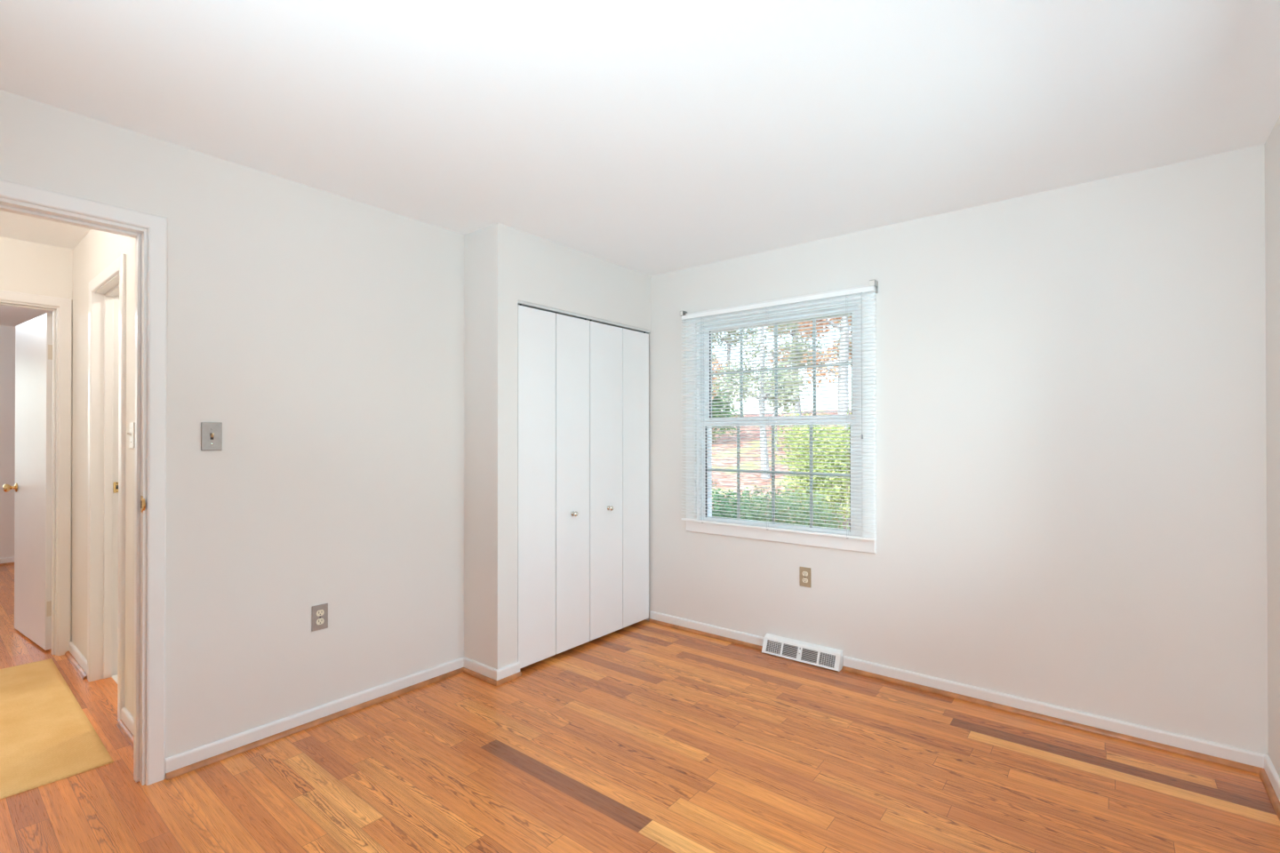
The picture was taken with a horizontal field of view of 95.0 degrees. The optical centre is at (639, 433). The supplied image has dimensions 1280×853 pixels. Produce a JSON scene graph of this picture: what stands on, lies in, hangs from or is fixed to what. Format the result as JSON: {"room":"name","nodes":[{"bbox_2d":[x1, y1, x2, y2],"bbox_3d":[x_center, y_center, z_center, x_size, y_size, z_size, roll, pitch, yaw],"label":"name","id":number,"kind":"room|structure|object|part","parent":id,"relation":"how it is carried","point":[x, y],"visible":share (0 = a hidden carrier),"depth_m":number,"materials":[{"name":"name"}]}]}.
{"room":"empty bedroom","nodes":[
{"label":"empty bedroom","id":0,"kind":"room"},
{"bbox_2d":[0,325,15,558],"bbox_3d":[-5.304,0.109,4.431,4.020,2.440,3.740,0,0,39],"label":"wall","id":1,"kind":"structure","parent":0,"point":[7,333],"depth_m":6.00,"materials":[{"name":"paint"}]},
{"bbox_2d":[0,557,14,566],"bbox_3d":[-6.768,1.299,5.596,0.030,0.072,3.500,0,0,39],"label":"baseboard","id":2,"kind":"structure","parent":1,"relation":"attached to","point":[7,561],"depth_m":5.98,"materials":[{"name":"paint"}]},
{"bbox_3d":[-6.763,1.325,5.591,0.017,0.020,3.500,0,0,39],"label":"shoe moulding","id":3,"kind":"part","parent":2,"relation":"part of","materials":[{"name":"brown wood"}]},
{"bbox_2d":[0,236,72,584],"bbox_3d":[-3.825,0.102,3.158,0.120,2.440,1.338,0,0,39],"label":"wall","id":4,"kind":"structure","parent":0,"point":[30,268],"depth_m":3.44,"materials":[{"name":"paint"}]},
{"bbox_2d":[2,312,52,650],"bbox_3d":[-3.903,0.290,3.776,0.782,2.046,0.159,0,0,33],"label":"door","id":5,"kind":"structure","parent":4,"relation":"in","point":[32,487],"depth_m":3.71,"materials":[{"name":"paint"}]},
{"bbox_3d":[-4.206,0.361,3.918,0.062,0.062,0.062,0,0,33],"label":"knob","id":6,"kind":"part","parent":5,"relation":"part of","materials":[{"name":"gold metal"}]},
{"bbox_2d":[0,289,71,655],"bbox_3d":[-3.762,0.254,3.223,0.136,2.136,0.908,0,0,39],"label":"door frame","id":7,"kind":"structure","parent":4,"relation":"attached to","point":[60,308],"depth_m":3.51,"materials":[{"name":"paint"}]},
{"bbox_2d":[71,229,135,718],"bbox_3d":[-2.637,0.100,2.985,1.952,2.440,0.115,0,0,39],"label":"wall","id":8,"kind":"structure","parent":0,"point":[97,250],"depth_m":3.26,"materials":[{"name":"paint"}]},
{"bbox_2d":[64,641,134,748],"bbox_3d":[-2.682,1.284,2.922,1.952,0.072,0.030,0,0,39],"label":"baseboard","id":9,"kind":"structure","parent":8,"relation":"attached to","point":[76,658],"depth_m":3.17,"materials":[{"name":"paint"}]},
{"bbox_2d":[87,254,126,720],"bbox_3d":[-2.629,0.249,2.968,0.785,2.142,0.131,0,0,39],"label":"door frame","id":10,"kind":"structure","parent":8,"relation":"attached to","point":[107,319],"depth_m":3.15,"materials":[{"name":"paint"}]},
{"bbox_3d":[-2.862,0.293,3.209,0.003,0.057,0.028,0,0,39],"label":"strike plate","id":11,"kind":"part","parent":10,"relation":"part of","materials":[{"name":"gold metal"}]},
{"bbox_2d":[127,422,135,448],"bbox_3d":[-2.251,0.007,2.589,0.070,0.114,0.021,0,0,39],"label":"light switch","id":12,"kind":"object","parent":8,"relation":"attached to","point":[132,434],"visible":1,"depth_m":2.58,"materials":[{"name":"white plastic"}]},
{"bbox_3d":[-2.246,0.007,2.595,0.070,0.114,0.006,0,0,39],"label":"wall plate","id":13,"kind":"part","parent":12,"relation":"part of","materials":[{"name":"white plastic"}]},
{"bbox_2d":[0,89,464,758],"bbox_3d":[-2.072,0.095,2.032,0.120,2.440,3.528,0,0,39],"label":"wall","id":14,"kind":"structure","parent":0,"point":[323,332],"depth_m":2.60,"materials":[{"name":"paint"}]},
{"bbox_2d":[0,179,167,785],"bbox_3d":[-2.143,0.243,1.930,0.136,2.144,0.903,0,0,39],"label":"door frame","id":15,"kind":"structure","parent":14,"relation":"attached to","point":[149,231],"depth_m":2.21,"materials":[{"name":"paint"}]},
{"bbox_3d":[-1.869,0.266,2.205,0.049,0.064,0.008,0,0,39],"label":"strike plate","id":16,"kind":"part","parent":15,"relation":"part of","materials":[{"name":"gold metal"}]},
{"bbox_2d":[200,422,222,450],"bbox_3d":[-1.721,0.011,2.360,0.021,0.114,0.070,0,0,39],"label":"light switch","id":17,"kind":"object","parent":14,"relation":"attached to","point":[211,432],"visible":1,"depth_m":2.36,"materials":[{"name":"metal"}]},
{"bbox_2d":[165,656,463,780],"bbox_3d":[-2.007,1.279,1.988,0.030,0.072,3.308,0,0,39],"label":"baseboard","id":18,"kind":"structure","parent":14,"relation":"attached to","point":[177,765],"depth_m":2.61,"materials":[{"name":"paint"}]},
{"bbox_2d":[312,603,327,631],"bbox_3d":[-1.465,0.840,2.686,0.007,0.114,0.070,0,0,39],"label":"power outlet","id":19,"kind":"object","parent":14,"relation":"attached to","point":[319,612],"visible":1,"depth_m":2.68,"materials":[{"name":"metal"}]},
{"bbox_2d":[316,609,324,616],"bbox_3d":[-1.464,0.821,2.685,0.003,0.027,0.034,0,0,39],"label":"receptacle","id":20,"kind":"object","parent":19,"relation":"attached to","point":[319,612],"depth_m":2.68,"materials":[{"name":"grey plastic"}]},
{"bbox_2d":[316,618,324,624],"bbox_3d":[-1.463,0.860,2.685,0.003,0.027,0.034,0,0,39],"label":"receptacle","id":21,"kind":"object","parent":19,"relation":"attached to","point":[319,621],"depth_m":2.68,"materials":[{"name":"grey plastic"}]},
{"bbox_2d":[464,223,651,669],"bbox_3d":[-0.638,0.103,3.870,0.770,2.440,1.335,0,0,39],"label":"wall","id":22,"kind":"structure","parent":0,"point":[505,266],"depth_m":3.21,"materials":[{"name":"paint"}]},
{"bbox_2d":[463,656,522,687],"bbox_3d":[-0.823,1.284,3.230,0.328,0.072,0.172,0,0,39],"label":"baseboard","id":23,"kind":"structure","parent":22,"relation":"attached to","point":[496,677],"depth_m":3.15,"materials":[{"name":"paint"}]},
{"bbox_3d":[-0.823,1.310,3.230,0.328,0.020,0.172,0,0,39],"label":"shoe moulding","id":24,"kind":"part","parent":23,"relation":"part of","materials":[{"name":"brown wood"}]},
{"bbox_2d":[518,300,650,333],"bbox_3d":[-0.310,-0.726,3.699,0.030,0.016,1.198,0,0,39],"label":"door track","id":25,"kind":"object","parent":22,"relation":"attached to","point":[524,303],"visible":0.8,"depth_m":3.61,"materials":[{"name":"silver metal"}]},
{"bbox_2d":[517,304,589,668],"bbox_3d":[-0.492,0.287,3.442,0.071,2.014,0.568,0,0,39],"label":"door","id":26,"kind":"structure","parent":25,"relation":"hanging from","point":[553,423],"depth_m":3.42,"materials":[{"name":"paint"}]},
{"bbox_3d":[-0.594,0.293,3.340,0.032,2.002,0.280,0,0,39],"label":"panel","id":27,"kind":"part","parent":26,"relation":"part of","materials":[{"name":"paint"}]},
{"bbox_3d":[-0.415,0.294,3.564,0.032,2.002,0.282,0,0,39],"label":"panel","id":28,"kind":"part","parent":26,"relation":"part of","materials":[{"name":"paint"}]},
{"bbox_3d":[-0.392,0.484,3.537,0.035,0.031,0.031,0,0,39],"label":"knob","id":29,"kind":"part","parent":26,"relation":"part of","materials":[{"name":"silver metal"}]},
{"bbox_2d":[589,320,648,640],"bbox_3d":[-0.124,0.289,3.903,0.071,2.014,0.600,0,0,39],"label":"door","id":30,"kind":"structure","parent":25,"relation":"hanging from","point":[619,357],"depth_m":3.88,"materials":[{"name":"paint"}]},
{"bbox_3d":[-0.226,0.295,3.800,0.032,2.002,0.310,0,0,39],"label":"panel","id":31,"kind":"part","parent":30,"relation":"part of","materials":[{"name":"paint"}]},
{"bbox_3d":[-0.191,0.481,3.790,0.035,0.031,0.031,0,0,39],"label":"knob","id":32,"kind":"part","parent":30,"relation":"part of","materials":[{"name":"silver metal"}]},
{"bbox_3d":[-0.037,0.296,4.036,0.032,2.002,0.285,0,0,39],"label":"panel","id":33,"kind":"part","parent":30,"relation":"part of","materials":[{"name":"paint"}]},
{"bbox_2d":[0,0,1279,327],"bbox_3d":[-2.775,-1.194,3.222,9.650,0.150,5.360,0,0,39],"label":"ceiling","id":34,"kind":"structure","parent":0,"point":[651,138],"depth_m":1.96,"materials":[{"name":"paint"}]},
{"bbox_2d":[0,564,1279,852],"bbox_3d":[-2.719,1.394,3.197,9.750,0.155,5.410,0,0,39],"label":"floor","id":35,"kind":"structure","parent":0,"point":[644,736],"depth_m":2.23,"materials":[{"name":"red wood"}]},
{"bbox_2d":[0,658,113,799],"bbox_3d":[-2.989,1.314,2.626,1.722,0.009,0.699,0,0,39],"label":"rug","id":36,"kind":"object","parent":35,"relation":"on","point":[46,737],"visible":1,"depth_m":2.56,"materials":[{"name":"beige fabric"}]},
{"bbox_2d":[646,144,1268,754],"bbox_3d":[-1.155,0.335,5.240,9.650,3.190,0.160,0,0,39],"label":"wall","id":37,"kind":"structure","parent":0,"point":[1071,417],"depth_m":2.71,"materials":[{"name":"paint"}]},
{"bbox_2d":[680,280,878,541],"bbox_3d":[0.779,-0.122,3.557,1.269,1.406,0.058,0,0,39],"label":"mini blind","id":38,"kind":"object","parent":37,"relation":"attached to","point":[870,289],"visible":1,"depth_m":3.49,"materials":[{"name":"white plastic"}]},
{"bbox_3d":[0.409,-0.097,3.844,0.001,1.340,0.028,0,0,39],"label":"ladder cord","id":39,"kind":"part","parent":38,"relation":"part of","materials":[{"name":"grey plastic"}]},
{"bbox_3d":[0.771,-0.099,3.554,0.001,1.340,0.028,0,0,39],"label":"ladder cord","id":40,"kind":"part","parent":38,"relation":"part of","materials":[{"name":"grey plastic"}]},
{"bbox_3d":[0.776,0.571,3.548,1.259,0.012,0.025,0,0,39],"label":"rail","id":41,"kind":"part","parent":38,"relation":"part of","materials":[{"name":"white plastic"}]},
{"bbox_3d":[1.149,-0.101,3.253,0.001,1.340,0.028,0,0,39],"label":"ladder cord","id":42,"kind":"part","parent":38,"relation":"part of","materials":[{"name":"grey plastic"}]},
{"bbox_3d":[1.205,-0.381,3.188,0.006,0.780,0.003,0,0,39],"label":"lift cord","id":43,"kind":"part","parent":38,"relation":"part of","materials":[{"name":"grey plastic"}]},
{"bbox_2d":[685,284,876,553],"bbox_3d":[0.851,-0.079,3.639,1.238,1.467,0.198,0,0,39],"label":"window","id":44,"kind":"structure","parent":37,"relation":"attached to","point":[862,546],"depth_m":3.50,"materials":[{"name":"paint"}]},
{"bbox_2d":[706,425,849,527],"bbox_3d":[0.823,0.252,3.623,0.960,0.603,0.008,0,0,39],"label":"grille","id":45,"kind":"object","parent":44,"relation":"attached to","point":[734,521],"depth_m":3.62,"materials":[{"name":"white plastic"}]},
{"bbox_3d":[0.833,0.249,3.615,1.050,0.655,0.036,0,0,39],"label":"sash","id":46,"kind":"part","parent":44,"relation":"part of","materials":[{"name":"white plastic"}]},
{"bbox_2d":[710,318,851,416],"bbox_3d":[0.848,-0.399,3.657,0.950,0.580,0.008,0,0,39],"label":"grille","id":47,"kind":"object","parent":44,"relation":"attached to","point":[776,364],"depth_m":3.66,"materials":[{"name":"white plastic"}]},
{"bbox_3d":[0.858,-0.391,3.650,1.050,0.655,0.036,0,0,39],"label":"sash","id":48,"kind":"part","parent":44,"relation":"part of","materials":[{"name":"white plastic"}]},
{"bbox_2d":[761,633,842,671],"bbox_3d":[0.937,1.270,3.415,0.466,0.100,0.072,0,0,39],"label":"register","id":49,"kind":"object","parent":37,"relation":"attached to","point":[824,657],"visible":1,"depth_m":3.40,"materials":[{"name":"white metal"}]},
{"bbox_2d":[800,567,811,587],"bbox_3d":[0.967,0.839,3.434,0.070,0.114,0.007,0,0,39],"label":"power outlet","id":50,"kind":"object","parent":37,"relation":"attached to","point":[805,573],"visible":1,"depth_m":3.43,"materials":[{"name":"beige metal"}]},
{"bbox_2d":[802,571,807,576],"bbox_3d":[0.966,0.820,3.432,0.034,0.027,0.003,0,0,39],"label":"receptacle","id":51,"kind":"object","parent":50,"relation":"attached to","point":[804,573],"depth_m":3.43,"materials":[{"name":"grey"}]},
{"bbox_2d":[648,611,1268,774],"bbox_3d":[1.245,1.283,3.195,3.007,0.072,0.030,0,0,39],"label":"baseboard","id":52,"kind":"structure","parent":37,"relation":"attached to","point":[1249,761],"depth_m":2.73,"materials":[{"name":"paint"}]},
{"bbox_2d":[1264,116,1279,777],"bbox_3d":[1.004,0.085,0.364,0.160,2.440,4.763,0,0,39],"label":"wall","id":53,"kind":"structure","parent":0,"point":[1272,145],"depth_m":2.18,"materials":[{"name":"paint"}]},
{"bbox_2d":[1258,755,1279,821],"bbox_3d":[0.968,1.270,0.464,0.030,0.072,4.643,0,0,39],"label":"baseboard","id":54,"kind":"structure","parent":53,"relation":"attached to","point":[1270,780],"depth_m":2.15,"materials":[{"name":"paint"}]},
{"label":"outside","id":55,"kind":"structure","parent":0,"visible":0},
{"bbox_2d":[712,409,851,530],"bbox_3d":[3.516,0.511,28.423,90.000,3.257,41.800,0,0,39],"label":"ground","id":56,"kind":"structure","parent":55,"point":[731,446],"depth_m":16.19,"materials":[{"name":"brown"}]},
{"bbox_2d":[712,347,719,399],"bbox_3d":[1.484,-3.231,18.306,2.380,8.047,2.558,0,0,39],"label":"tree","id":57,"kind":"object","parent":56,"relation":"on","point":[712,348],"visible":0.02,"depth_m":18.48,"materials":[{"name":"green plant"}]},
{"bbox_2d":[712,359,727,385],"bbox_3d":[2.551,-4.401,23.542,2.797,9.011,2.715,0,0,-12],"label":"tree","id":58,"kind":"object","parent":56,"relation":"on","point":[713,369],"visible":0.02,"depth_m":23.96,"materials":[{"name":"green plant"}]},
{"bbox_2d":[712,384,743,443],"bbox_3d":[2.502,-0.729,20.142,1.830,2.312,1.837,0,0,-27],"label":"shrub","id":59,"kind":"object","parent":56,"relation":"on","point":[719,394],"visible":0.23,"depth_m":19.80,"materials":[{"name":"green plant"}]},
{"bbox_2d":[712,328,760,416],"bbox_3d":[4.032,-5.382,26.869,2.871,10.006,3.164,0,0,39],"label":"tree","id":60,"kind":"object","parent":56,"relation":"on","point":[754,328],"visible":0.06,"depth_m":26.80,"materials":[{"name":"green plant"}]},
{"bbox_2d":[712,480,767,520],"bbox_3d":[1.015,1.220,6.849,1.078,1.337,1.247,0,0,39],"label":"shrub","id":61,"kind":"object","parent":56,"relation":"on","point":[716,497],"visible":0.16,"depth_m":6.78,"materials":[{"name":"green plant"}]},
{"bbox_2d":[712,325,809,479],"bbox_3d":[2.880,-2.777,13.591,2.689,8.014,2.370,0,0,39],"label":"tree","id":62,"kind":"object","parent":56,"relation":"on","point":[763,338],"visible":0.19,"depth_m":13.44,"materials":[{"name":"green plant"}]},
{"bbox_2d":[725,321,807,450],"bbox_3d":[3.983,-3.287,17.211,2.520,8.007,2.389,0,0,-30],"label":"tree","id":63,"kind":"object","parent":56,"relation":"on","point":[788,324],"visible":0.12,"depth_m":17.21,"materials":[{"name":"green plant"}]},
{"bbox_2d":[728,482,849,530],"bbox_3d":[1.539,1.187,5.823,1.126,1.383,1.177,0,0,39],"label":"shrub","id":64,"kind":"object","parent":56,"relation":"on","point":[760,498],"visible":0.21,"depth_m":5.72,"materials":[{"name":"green plant"}]},
{"bbox_2d":[765,324,819,415],"bbox_3d":[6.367,-5.401,25.029,2.635,10.001,3.111,0,0,15],"label":"tree","id":65,"kind":"object","parent":56,"relation":"on","point":[784,324],"visible":0.07,"depth_m":24.49,"materials":[{"name":"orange plant"}]},
{"bbox_2d":[766,319,829,430],"bbox_3d":[5.431,-4.946,21.636,2.828,10.011,2.947,0,0,39],"label":"tree","id":66,"kind":"object","parent":56,"relation":"on","point":[793,341],"visible":0.1,"depth_m":20.84,"materials":[{"name":"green plant"}]},
{"bbox_2d":[770,408,851,529],"bbox_3d":[2.566,0.588,8.165,1.490,1.939,1.366,0,0,39],"label":"shrub","id":67,"kind":"object","parent":56,"relation":"on","point":[828,479],"visible":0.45,"depth_m":8.01,"materials":[{"name":"green plant"}]},
{"bbox_2d":[790,413,847,471],"bbox_3d":[3.477,0.363,11.550,1.077,1.582,1.151,0,0,4],"label":"shrub","id":68,"kind":"object","parent":56,"relation":"on","point":[805,428],"visible":0.06,"depth_m":11.37,"materials":[{"name":"green plant"}]},
{"bbox_2d":[796,316,851,451],"bbox_3d":[4.912,-3.625,14.133,2.739,9.010,2.262,0,0,-3],"label":"tree","id":69,"kind":"object","parent":56,"relation":"on","point":[844,317],"visible":0.08,"depth_m":14.17,"materials":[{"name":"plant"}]},
{"bbox_2d":[826,313,851,367],"bbox_3d":[7.110,-4.749,18.065,2.957,10.009,2.922,0,0,39],"label":"tree","id":70,"kind":"object","parent":56,"relation":"on","point":[835,348],"visible":0.02,"depth_m":18.31,"materials":[{"name":"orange plant"}]},
{"bbox_2d":[830,316,851,359],"bbox_3d":[8.572,-5.297,22.185,2.980,10.007,2.779,0,0,27],"label":"tree","id":71,"kind":"object","parent":56,"relation":"on","point":[830,316],"visible":0.02,"depth_m":21.77,"materials":[{"name":"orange plant"}]}
]}

